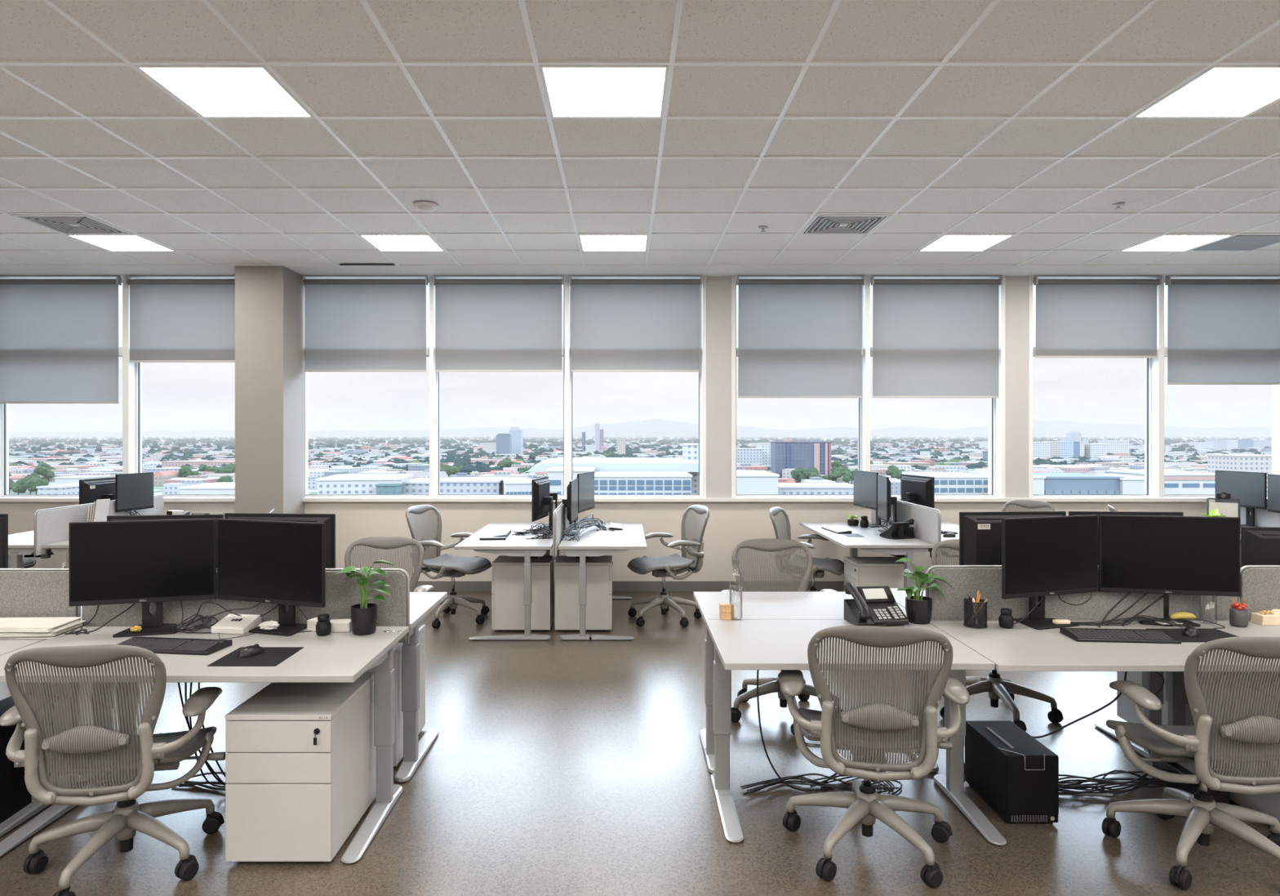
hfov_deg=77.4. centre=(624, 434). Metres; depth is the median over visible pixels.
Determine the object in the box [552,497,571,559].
divider
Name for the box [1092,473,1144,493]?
building
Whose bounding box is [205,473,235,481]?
building
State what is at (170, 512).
dock
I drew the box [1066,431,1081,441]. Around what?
building
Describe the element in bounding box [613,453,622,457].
tree
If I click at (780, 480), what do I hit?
building
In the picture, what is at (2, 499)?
trim
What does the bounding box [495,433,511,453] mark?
building
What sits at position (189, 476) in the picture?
building
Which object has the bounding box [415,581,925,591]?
baseboard
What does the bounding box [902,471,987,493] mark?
building
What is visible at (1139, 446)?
building
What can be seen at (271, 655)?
mouse pad
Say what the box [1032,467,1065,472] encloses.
building
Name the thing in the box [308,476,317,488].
building
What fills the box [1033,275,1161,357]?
roller blind
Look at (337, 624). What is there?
pack
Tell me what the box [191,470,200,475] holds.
tree
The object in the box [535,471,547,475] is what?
building
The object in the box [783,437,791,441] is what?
plant
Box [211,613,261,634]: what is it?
router
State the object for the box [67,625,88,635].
cable tangle
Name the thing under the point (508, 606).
drawer pedestal
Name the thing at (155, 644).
keyboard
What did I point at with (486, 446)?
building
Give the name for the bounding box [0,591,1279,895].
floor
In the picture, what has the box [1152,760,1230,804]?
computer tower
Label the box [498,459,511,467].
tree
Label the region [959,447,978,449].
building
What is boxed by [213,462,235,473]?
tree
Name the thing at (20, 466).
building
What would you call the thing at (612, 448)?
tree
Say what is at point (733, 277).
trim
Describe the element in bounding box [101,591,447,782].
desk
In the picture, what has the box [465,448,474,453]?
tree
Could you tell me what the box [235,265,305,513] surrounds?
column
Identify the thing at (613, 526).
keyboard
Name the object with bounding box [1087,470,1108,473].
building
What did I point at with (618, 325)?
roller blind
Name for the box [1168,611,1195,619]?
banana
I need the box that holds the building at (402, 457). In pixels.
[390,456,413,459]
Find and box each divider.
[0,568,80,620]
[33,493,164,558]
[82,568,409,643]
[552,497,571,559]
[871,499,941,557]
[925,564,1237,620]
[1237,564,1279,620]
[1240,497,1279,527]
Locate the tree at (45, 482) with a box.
[28,478,48,493]
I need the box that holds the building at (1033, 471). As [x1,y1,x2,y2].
[1032,471,1049,472]
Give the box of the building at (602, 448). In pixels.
[600,446,608,450]
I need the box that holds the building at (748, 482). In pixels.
[736,470,779,493]
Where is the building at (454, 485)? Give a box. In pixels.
[440,476,502,493]
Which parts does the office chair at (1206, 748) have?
swing arm, seat frame, seat, pad knob, frame, swing arm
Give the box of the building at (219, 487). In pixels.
[177,481,235,493]
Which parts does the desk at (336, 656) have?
leg, leg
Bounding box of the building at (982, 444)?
[979,441,987,448]
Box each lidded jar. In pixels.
[315,613,331,635]
[859,515,868,527]
[998,607,1013,628]
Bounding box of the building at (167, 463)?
[160,460,235,467]
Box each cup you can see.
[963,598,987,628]
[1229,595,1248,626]
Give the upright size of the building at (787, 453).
42.317 m
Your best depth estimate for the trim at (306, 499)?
8.21 m
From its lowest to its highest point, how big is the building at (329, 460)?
12.063 m
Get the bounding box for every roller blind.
[0,275,121,403]
[125,275,235,362]
[302,275,428,371]
[432,275,564,371]
[569,275,702,371]
[736,275,865,397]
[870,275,1002,397]
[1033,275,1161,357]
[1164,275,1279,384]
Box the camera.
[1216,491,1231,497]
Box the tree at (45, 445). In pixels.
[39,443,48,447]
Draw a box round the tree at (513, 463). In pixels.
[510,461,521,467]
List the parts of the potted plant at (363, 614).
pot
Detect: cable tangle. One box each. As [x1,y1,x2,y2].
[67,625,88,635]
[124,508,140,515]
[173,613,217,631]
[176,771,226,790]
[177,682,225,787]
[511,522,552,538]
[560,514,614,541]
[740,773,902,795]
[878,518,902,529]
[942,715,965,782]
[1058,768,1174,794]
[1070,614,1188,627]
[1148,749,1176,786]
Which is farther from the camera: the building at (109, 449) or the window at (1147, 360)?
the building at (109, 449)
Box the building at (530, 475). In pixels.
[528,474,537,476]
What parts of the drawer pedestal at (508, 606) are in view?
drawer, drawer, drawer, panel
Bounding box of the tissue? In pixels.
[257,620,279,630]
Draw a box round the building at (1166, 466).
[1164,464,1180,468]
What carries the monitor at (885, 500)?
on the desk at (871, 540)
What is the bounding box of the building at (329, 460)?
[326,459,355,462]
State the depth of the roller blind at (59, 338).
8.23 m
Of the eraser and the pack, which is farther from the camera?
the eraser
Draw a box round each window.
[0,278,122,497]
[135,278,235,497]
[305,278,429,497]
[436,278,564,497]
[569,278,701,497]
[736,278,862,497]
[870,278,995,497]
[1032,278,1151,497]
[1164,278,1279,497]
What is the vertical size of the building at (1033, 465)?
11.658 m
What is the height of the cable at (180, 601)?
0.221 m
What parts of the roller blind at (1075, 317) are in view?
head rail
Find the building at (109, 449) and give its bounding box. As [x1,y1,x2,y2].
[102,448,122,452]
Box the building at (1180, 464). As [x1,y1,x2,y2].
[1164,462,1200,466]
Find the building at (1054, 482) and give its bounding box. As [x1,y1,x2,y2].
[1032,472,1124,493]
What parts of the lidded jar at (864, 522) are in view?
lid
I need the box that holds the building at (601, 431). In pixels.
[599,429,603,450]
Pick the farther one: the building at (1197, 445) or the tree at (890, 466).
the building at (1197, 445)
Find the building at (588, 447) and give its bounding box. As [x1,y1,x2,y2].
[584,444,595,450]
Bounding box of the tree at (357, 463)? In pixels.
[355,462,366,465]
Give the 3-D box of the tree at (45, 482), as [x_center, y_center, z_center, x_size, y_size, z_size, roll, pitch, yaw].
[-436.405,38.896,594.437,13.662,12.209,8.783,0,0,-29]
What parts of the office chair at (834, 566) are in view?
frame, swing arm, seat frame, seat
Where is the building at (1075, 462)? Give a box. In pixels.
[1075,462,1091,463]
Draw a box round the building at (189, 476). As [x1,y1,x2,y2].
[168,475,220,479]
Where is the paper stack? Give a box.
[0,616,85,638]
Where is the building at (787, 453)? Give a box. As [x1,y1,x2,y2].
[769,437,831,477]
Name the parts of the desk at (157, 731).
leg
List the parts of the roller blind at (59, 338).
head rail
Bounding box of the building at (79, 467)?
[50,465,98,469]
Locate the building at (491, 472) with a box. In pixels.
[487,470,517,474]
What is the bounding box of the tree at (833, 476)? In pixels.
[827,469,842,480]
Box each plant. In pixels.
[332,560,396,635]
[510,426,519,429]
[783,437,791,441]
[846,514,860,525]
[895,557,954,624]
[1067,431,1079,433]
[1201,509,1225,516]
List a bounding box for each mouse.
[236,643,263,657]
[942,532,955,537]
[1182,625,1199,636]
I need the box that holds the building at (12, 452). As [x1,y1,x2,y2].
[8,451,26,453]
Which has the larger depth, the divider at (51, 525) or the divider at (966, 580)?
the divider at (51, 525)
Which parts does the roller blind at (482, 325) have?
head rail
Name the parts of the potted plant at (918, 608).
pot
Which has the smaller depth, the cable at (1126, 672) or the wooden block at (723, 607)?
the cable at (1126, 672)
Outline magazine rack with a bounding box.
[1206,497,1240,517]
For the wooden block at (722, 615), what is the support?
on the desk at (756, 605)
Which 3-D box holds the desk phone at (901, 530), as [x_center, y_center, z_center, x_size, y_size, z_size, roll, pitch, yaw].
[2.323,0.792,6.816,0.235,0.166,0.231,0,0,-20]
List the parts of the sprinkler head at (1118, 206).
plate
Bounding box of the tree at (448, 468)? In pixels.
[440,465,453,476]
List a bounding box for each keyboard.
[117,636,232,654]
[492,528,511,537]
[608,521,622,529]
[821,524,852,533]
[941,528,957,533]
[1059,627,1181,643]
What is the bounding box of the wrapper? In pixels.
[129,625,142,631]
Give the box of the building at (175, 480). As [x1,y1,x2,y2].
[164,478,217,483]
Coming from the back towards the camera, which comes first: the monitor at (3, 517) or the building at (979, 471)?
the building at (979, 471)
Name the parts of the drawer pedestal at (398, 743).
panel, drawer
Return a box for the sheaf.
[87,498,110,521]
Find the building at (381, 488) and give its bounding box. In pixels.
[374,482,404,493]
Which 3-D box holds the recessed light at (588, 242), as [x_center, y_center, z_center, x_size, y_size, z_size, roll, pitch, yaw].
[-0.090,-1.644,6.840,0.576,0.012,0.576,0,0,0]
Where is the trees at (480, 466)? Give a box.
[8,435,1271,472]
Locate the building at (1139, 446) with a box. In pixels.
[1129,444,1144,449]
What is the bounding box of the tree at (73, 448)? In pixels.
[66,446,75,450]
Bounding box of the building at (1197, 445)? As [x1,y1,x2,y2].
[1194,441,1213,448]
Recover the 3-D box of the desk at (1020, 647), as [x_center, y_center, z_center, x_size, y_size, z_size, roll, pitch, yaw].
[2.312,1.248,3.402,1.776,0.745,0.725,0,0,0]
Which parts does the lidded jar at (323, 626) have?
lid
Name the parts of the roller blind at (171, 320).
head rail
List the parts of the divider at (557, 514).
edge trim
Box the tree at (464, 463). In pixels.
[453,460,468,466]
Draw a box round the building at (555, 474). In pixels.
[546,466,595,493]
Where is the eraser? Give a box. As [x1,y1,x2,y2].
[1052,618,1070,623]
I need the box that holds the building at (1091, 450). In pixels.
[1084,443,1106,457]
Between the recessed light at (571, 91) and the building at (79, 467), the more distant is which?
the building at (79, 467)
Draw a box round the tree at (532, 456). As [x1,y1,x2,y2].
[528,453,535,458]
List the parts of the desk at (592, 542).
leg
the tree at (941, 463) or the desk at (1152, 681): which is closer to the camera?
the desk at (1152, 681)
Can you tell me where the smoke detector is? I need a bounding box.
[413,201,437,212]
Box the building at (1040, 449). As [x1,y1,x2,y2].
[1032,441,1051,457]
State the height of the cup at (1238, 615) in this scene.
0.134 m
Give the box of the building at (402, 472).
[386,469,407,473]
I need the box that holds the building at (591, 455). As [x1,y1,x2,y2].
[582,454,605,457]
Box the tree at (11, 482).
[8,478,16,493]
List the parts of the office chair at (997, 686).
frame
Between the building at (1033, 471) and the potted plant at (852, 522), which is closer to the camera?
the potted plant at (852, 522)
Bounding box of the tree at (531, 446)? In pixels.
[528,443,534,448]
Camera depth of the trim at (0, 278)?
8.36 m
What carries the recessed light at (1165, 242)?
in the ceiling
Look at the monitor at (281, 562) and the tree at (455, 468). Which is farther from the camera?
the tree at (455, 468)
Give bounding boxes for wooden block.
[719,603,734,612]
[719,610,734,619]
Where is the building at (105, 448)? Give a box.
[102,447,120,449]
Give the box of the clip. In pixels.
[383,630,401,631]
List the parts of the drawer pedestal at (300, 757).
drawer, drawer, drawer, panel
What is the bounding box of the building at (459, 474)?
[448,472,476,476]
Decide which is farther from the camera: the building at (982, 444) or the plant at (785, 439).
the building at (982, 444)
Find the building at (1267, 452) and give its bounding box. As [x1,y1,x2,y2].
[1261,450,1269,454]
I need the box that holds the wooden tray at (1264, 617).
[1250,608,1279,625]
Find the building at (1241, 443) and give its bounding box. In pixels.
[1237,440,1253,448]
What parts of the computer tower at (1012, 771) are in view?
panel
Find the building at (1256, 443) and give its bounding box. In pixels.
[1253,440,1271,447]
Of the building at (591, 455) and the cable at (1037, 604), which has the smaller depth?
the cable at (1037, 604)
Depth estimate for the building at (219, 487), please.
430.06 m
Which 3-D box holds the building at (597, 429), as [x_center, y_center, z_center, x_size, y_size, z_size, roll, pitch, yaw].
[-59.290,7.703,1747.838,10.122,74.595,11.000,0,0,0]
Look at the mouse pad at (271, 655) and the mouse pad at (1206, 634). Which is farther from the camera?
the mouse pad at (1206, 634)
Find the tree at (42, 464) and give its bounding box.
[37,461,55,469]
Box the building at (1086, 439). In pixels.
[1081,436,1088,443]
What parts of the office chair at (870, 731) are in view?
swing arm, seat, seat frame, pad knob, frame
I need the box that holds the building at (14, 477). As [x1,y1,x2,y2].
[8,474,26,479]
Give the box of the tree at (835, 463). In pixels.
[831,460,841,466]
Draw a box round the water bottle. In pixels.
[729,561,742,619]
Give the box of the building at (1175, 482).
[1106,469,1215,493]
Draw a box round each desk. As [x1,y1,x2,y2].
[0,626,408,862]
[0,638,51,836]
[8,530,54,568]
[43,540,68,568]
[76,605,161,782]
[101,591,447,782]
[454,522,555,639]
[558,522,646,639]
[693,591,906,773]
[705,619,995,842]
[799,522,934,587]
[889,587,1163,771]
[893,522,959,564]
[929,620,1279,844]
[1165,671,1187,724]
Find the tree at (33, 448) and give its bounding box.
[31,445,41,451]
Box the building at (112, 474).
[106,471,122,477]
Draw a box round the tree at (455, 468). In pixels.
[452,465,457,473]
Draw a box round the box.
[306,617,318,631]
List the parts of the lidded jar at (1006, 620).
lid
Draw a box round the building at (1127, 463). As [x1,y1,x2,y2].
[1127,462,1144,464]
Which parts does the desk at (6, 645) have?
leg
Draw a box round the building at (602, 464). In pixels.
[524,457,698,472]
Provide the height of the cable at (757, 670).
0.680 m
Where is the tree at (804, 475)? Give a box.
[799,466,818,479]
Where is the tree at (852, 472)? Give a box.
[844,468,853,484]
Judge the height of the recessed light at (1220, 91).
0.012 m
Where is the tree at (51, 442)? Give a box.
[48,440,55,445]
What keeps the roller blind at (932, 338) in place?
attached to the window at (992, 494)
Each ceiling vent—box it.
[9,214,134,234]
[339,263,394,265]
[798,214,892,234]
[1188,234,1279,250]
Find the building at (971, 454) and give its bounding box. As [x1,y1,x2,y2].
[968,452,982,457]
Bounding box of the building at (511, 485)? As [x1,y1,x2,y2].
[502,476,542,493]
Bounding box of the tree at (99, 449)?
[94,447,102,451]
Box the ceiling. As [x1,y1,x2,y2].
[0,0,1279,283]
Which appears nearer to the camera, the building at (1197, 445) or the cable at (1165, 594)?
the cable at (1165, 594)
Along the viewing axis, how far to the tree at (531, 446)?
2102.41 m
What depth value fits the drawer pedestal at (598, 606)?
6.56 m
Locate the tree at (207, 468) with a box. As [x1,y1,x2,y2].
[204,465,217,471]
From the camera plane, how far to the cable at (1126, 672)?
3.69 m
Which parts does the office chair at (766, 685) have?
frame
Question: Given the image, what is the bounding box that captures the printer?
[62,561,66,568]
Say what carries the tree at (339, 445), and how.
on the ground
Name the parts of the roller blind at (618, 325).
head rail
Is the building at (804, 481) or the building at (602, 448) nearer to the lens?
the building at (804, 481)
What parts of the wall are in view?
pier panel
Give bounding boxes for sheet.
[1155,620,1182,624]
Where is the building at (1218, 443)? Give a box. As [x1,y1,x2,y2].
[1204,439,1227,449]
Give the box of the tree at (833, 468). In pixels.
[831,466,843,481]
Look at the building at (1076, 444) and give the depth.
1289.58 m
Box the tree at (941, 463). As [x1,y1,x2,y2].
[933,461,945,466]
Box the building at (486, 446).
[481,442,496,452]
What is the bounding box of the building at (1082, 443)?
[1079,441,1084,456]
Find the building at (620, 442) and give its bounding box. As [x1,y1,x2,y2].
[614,438,627,454]
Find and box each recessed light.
[66,234,175,251]
[134,65,314,117]
[359,234,444,251]
[539,65,668,117]
[577,234,648,251]
[918,234,1014,251]
[1120,234,1233,251]
[1131,65,1279,117]
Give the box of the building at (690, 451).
[681,443,698,493]
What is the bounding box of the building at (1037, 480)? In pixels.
[1032,475,1045,493]
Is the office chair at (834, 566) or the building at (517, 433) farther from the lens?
the building at (517, 433)
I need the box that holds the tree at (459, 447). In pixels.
[457,446,465,450]
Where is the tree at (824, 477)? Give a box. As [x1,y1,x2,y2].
[822,475,829,479]
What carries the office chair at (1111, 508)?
on the floor
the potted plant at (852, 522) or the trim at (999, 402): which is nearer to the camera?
the potted plant at (852, 522)
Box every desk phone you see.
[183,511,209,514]
[843,582,908,626]
[880,518,915,539]
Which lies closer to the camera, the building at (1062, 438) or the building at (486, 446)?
the building at (486, 446)
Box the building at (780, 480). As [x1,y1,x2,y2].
[777,478,795,482]
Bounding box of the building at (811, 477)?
[800,476,831,482]
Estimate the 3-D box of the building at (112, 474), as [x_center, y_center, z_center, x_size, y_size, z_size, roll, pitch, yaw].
[-448.402,39.302,714.970,36.025,11.396,21.459,0,0,6]
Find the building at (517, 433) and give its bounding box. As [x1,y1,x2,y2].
[509,426,523,454]
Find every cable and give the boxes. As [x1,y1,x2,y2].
[61,603,134,634]
[179,600,211,633]
[182,602,261,623]
[186,601,279,626]
[218,631,257,639]
[296,605,311,632]
[756,669,863,791]
[1013,597,1043,623]
[1031,671,1127,737]
[1057,591,1092,605]
[1097,592,1130,626]
[1105,593,1147,624]
[1121,593,1167,626]
[1153,671,1164,693]
[1193,617,1225,628]
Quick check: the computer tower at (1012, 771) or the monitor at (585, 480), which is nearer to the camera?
the computer tower at (1012, 771)
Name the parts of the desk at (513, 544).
leg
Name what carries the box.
on the desk at (336, 656)
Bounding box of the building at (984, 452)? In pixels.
[982,450,987,459]
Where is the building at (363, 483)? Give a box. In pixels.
[315,473,413,493]
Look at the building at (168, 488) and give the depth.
593.16 m
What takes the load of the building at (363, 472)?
on the ground
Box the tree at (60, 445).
[55,443,62,448]
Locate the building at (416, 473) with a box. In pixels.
[406,471,448,477]
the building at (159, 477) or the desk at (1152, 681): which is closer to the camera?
the desk at (1152, 681)
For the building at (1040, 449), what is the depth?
1240.17 m
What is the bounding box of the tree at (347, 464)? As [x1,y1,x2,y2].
[345,462,356,466]
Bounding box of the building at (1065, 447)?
[1055,440,1073,457]
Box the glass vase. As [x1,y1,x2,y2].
[1199,595,1217,624]
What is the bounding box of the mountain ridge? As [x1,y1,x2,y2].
[8,418,1271,437]
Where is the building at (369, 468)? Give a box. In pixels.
[368,466,378,470]
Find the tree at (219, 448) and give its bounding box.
[213,447,222,450]
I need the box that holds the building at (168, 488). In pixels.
[163,480,210,493]
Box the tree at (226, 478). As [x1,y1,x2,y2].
[216,475,233,482]
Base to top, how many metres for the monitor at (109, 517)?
0.481 m
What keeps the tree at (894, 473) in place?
on the ground
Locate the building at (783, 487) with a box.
[777,482,853,493]
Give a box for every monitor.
[0,513,8,568]
[68,518,216,637]
[79,476,115,504]
[106,514,223,568]
[115,471,153,515]
[217,518,324,635]
[224,512,335,568]
[531,475,553,533]
[542,473,557,527]
[562,477,579,535]
[569,471,594,527]
[853,469,884,527]
[877,474,897,533]
[900,473,934,508]
[959,511,1066,564]
[1001,514,1097,629]
[1068,511,1183,564]
[1098,514,1240,626]
[1215,470,1266,526]
[1240,526,1279,567]
[1267,473,1279,512]
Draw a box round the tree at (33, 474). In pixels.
[26,471,40,478]
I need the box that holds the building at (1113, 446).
[1097,440,1129,452]
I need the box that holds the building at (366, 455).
[360,454,376,457]
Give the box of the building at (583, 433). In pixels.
[582,431,586,451]
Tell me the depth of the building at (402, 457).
1163.61 m
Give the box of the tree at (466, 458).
[463,456,471,461]
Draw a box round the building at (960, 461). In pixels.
[960,461,987,462]
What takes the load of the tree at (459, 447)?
on the ground
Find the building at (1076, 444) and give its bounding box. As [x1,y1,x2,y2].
[1070,440,1079,457]
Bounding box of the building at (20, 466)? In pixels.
[8,465,35,468]
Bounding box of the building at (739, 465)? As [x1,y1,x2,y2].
[736,462,759,469]
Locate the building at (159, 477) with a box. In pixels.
[153,470,182,484]
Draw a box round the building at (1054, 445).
[1041,440,1058,457]
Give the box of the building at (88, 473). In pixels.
[75,471,114,475]
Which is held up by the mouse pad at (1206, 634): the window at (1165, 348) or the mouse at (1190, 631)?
the mouse at (1190, 631)
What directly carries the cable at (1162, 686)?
hanging from the desk at (1020, 647)
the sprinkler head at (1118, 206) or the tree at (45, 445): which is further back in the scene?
the tree at (45, 445)
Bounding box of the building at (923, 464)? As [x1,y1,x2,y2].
[883,462,930,466]
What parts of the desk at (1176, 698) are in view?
leg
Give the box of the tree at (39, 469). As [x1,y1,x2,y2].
[33,465,54,479]
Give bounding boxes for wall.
[0,275,1279,581]
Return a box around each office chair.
[0,644,225,895]
[8,533,36,568]
[267,507,274,513]
[344,536,434,591]
[405,504,491,627]
[626,504,709,626]
[720,538,841,735]
[768,506,844,591]
[779,625,969,888]
[931,538,1063,731]
[1001,499,1054,511]
[1101,636,1279,889]
[1107,504,1117,511]
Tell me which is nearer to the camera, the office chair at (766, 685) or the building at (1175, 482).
the office chair at (766, 685)
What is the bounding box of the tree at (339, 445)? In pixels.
[336,442,343,447]
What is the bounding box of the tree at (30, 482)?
[22,475,42,493]
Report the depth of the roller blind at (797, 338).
8.23 m
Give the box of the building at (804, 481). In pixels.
[803,480,836,482]
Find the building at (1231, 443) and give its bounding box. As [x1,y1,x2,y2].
[1227,440,1237,449]
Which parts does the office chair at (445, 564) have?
frame, swing arm, seat, seat frame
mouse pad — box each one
[207,646,303,666]
[841,533,863,536]
[1146,628,1239,641]
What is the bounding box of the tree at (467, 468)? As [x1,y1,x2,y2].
[459,464,472,472]
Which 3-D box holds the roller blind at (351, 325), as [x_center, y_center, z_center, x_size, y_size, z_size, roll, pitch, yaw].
[-2.665,-1.142,8.217,1.286,0.987,0.065,0,0,0]
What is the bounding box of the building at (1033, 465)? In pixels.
[1032,465,1102,466]
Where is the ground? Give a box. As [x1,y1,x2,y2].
[8,437,1265,493]
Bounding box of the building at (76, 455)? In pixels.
[72,453,85,457]
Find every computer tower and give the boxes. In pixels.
[0,693,53,823]
[964,720,1058,822]
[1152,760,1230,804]
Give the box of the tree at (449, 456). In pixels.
[445,454,454,458]
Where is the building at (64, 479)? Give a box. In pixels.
[53,475,110,484]
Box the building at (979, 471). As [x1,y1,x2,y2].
[968,468,987,474]
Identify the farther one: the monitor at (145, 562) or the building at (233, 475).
the building at (233, 475)
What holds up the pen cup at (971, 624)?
on the desk at (1020, 647)
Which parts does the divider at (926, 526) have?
edge trim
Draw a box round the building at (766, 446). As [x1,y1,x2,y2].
[756,442,770,465]
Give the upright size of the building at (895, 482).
11.665 m
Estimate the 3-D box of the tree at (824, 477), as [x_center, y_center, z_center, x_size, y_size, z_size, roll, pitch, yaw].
[181.475,40.639,722.419,9.004,8.722,6.955,0,0,2]
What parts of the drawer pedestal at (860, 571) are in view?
drawer, drawer, panel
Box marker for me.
[972,597,977,623]
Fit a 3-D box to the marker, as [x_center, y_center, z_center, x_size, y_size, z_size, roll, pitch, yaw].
[1.604,0.805,3.653,0.036,0.124,0.036,0,0,0]
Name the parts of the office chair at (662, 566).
seat, seat frame, swing arm, frame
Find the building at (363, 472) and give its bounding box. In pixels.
[357,471,399,474]
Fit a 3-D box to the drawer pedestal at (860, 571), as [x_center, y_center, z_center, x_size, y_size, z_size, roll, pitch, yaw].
[2.167,1.345,6.820,0.486,0.550,0.400,0,0,0]
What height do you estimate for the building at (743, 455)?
29.750 m
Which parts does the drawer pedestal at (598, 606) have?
panel, drawer, drawer, drawer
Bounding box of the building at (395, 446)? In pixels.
[384,444,398,448]
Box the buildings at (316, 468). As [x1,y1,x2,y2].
[8,436,1271,481]
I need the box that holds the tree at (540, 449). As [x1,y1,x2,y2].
[537,447,547,452]
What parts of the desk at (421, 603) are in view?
leg, leg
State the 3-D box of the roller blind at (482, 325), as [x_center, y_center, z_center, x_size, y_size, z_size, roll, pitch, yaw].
[-1.292,-1.142,8.217,1.341,0.987,0.065,0,0,0]
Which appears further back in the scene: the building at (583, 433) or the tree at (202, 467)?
the building at (583, 433)
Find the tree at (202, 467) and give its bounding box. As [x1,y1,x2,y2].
[197,463,207,471]
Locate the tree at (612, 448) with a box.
[605,445,615,453]
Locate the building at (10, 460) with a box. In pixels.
[8,458,24,461]
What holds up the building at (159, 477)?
on the ground
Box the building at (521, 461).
[493,460,524,466]
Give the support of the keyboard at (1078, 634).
on the desk at (1020, 647)
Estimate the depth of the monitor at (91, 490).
7.19 m
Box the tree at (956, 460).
[955,458,964,462]
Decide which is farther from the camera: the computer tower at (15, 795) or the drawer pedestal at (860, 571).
the drawer pedestal at (860, 571)
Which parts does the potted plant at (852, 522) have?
pot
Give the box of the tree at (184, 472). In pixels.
[177,466,193,477]
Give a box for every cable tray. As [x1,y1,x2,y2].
[24,551,54,557]
[531,555,540,558]
[574,555,590,558]
[890,554,904,557]
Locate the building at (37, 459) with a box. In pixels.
[27,457,71,461]
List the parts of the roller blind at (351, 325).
head rail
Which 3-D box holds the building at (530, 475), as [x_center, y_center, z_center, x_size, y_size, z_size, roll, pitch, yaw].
[-74.478,38.902,652.901,19.943,12.196,14.001,0,0,0]
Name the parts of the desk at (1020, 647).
leg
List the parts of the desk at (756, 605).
leg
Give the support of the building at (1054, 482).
on the ground
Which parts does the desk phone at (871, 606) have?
display frame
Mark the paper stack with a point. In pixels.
(10, 627)
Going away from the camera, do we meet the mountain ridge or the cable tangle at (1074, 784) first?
the cable tangle at (1074, 784)
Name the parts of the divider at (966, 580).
edge trim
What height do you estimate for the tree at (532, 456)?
17.067 m
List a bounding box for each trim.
[0,278,0,497]
[0,497,235,502]
[122,275,135,473]
[302,497,1267,502]
[429,275,436,497]
[564,275,569,497]
[701,275,706,497]
[731,275,736,497]
[862,275,870,471]
[995,275,1004,497]
[1028,275,1032,497]
[1151,275,1164,497]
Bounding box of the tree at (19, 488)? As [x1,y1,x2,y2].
[11,483,26,493]
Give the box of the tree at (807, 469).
[803,466,816,479]
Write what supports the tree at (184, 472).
on the ground
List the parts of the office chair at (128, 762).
swing arm, pad knob, frame, seat, seat frame, swing arm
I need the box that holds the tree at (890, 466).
[885,464,898,475]
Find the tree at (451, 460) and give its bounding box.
[446,457,455,462]
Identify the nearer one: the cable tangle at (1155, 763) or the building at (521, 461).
the cable tangle at (1155, 763)
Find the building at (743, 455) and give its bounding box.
[736,448,763,465]
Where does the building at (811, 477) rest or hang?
on the ground
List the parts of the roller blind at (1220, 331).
head rail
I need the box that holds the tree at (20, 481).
[15,477,23,484]
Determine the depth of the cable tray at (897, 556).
6.57 m
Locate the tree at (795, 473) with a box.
[790,466,804,482]
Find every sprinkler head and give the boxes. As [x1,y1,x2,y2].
[757,226,768,231]
[1111,203,1124,209]
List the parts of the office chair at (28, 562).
seat, seat frame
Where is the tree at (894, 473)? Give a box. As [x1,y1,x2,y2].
[888,467,902,479]
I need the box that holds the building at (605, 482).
[594,471,692,493]
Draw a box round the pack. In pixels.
[329,618,351,631]
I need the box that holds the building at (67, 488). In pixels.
[35,482,79,493]
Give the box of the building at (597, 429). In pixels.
[595,422,599,450]
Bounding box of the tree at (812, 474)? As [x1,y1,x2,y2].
[808,472,822,479]
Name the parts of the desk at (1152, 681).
leg, leg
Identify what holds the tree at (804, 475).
on the ground
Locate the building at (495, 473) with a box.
[478,471,528,476]
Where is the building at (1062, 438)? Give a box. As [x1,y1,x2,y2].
[1059,436,1072,440]
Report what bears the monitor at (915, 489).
on the desk at (948, 526)
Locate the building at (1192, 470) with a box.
[1191,470,1207,471]
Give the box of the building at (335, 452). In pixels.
[322,451,342,453]
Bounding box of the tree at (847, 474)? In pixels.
[842,469,853,483]
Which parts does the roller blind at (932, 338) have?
head rail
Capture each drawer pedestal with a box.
[225,671,376,861]
[364,624,425,765]
[491,555,554,631]
[555,555,613,631]
[844,556,915,591]
[1116,671,1199,724]
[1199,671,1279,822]
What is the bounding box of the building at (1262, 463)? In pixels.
[1206,453,1271,493]
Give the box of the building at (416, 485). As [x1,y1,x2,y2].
[402,477,448,497]
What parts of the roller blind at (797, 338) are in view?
head rail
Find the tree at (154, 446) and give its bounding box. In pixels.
[151,444,159,448]
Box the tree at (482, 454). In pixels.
[479,452,488,457]
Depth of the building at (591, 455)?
1208.79 m
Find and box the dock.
[166,510,183,515]
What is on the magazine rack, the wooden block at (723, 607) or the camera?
the camera
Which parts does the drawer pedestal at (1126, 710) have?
drawer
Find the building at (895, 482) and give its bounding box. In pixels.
[888,477,900,493]
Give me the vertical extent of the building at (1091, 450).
30.700 m
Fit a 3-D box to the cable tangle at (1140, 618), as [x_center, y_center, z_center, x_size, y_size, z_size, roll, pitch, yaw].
[2.298,0.856,3.663,0.560,0.039,0.129,0,0,0]

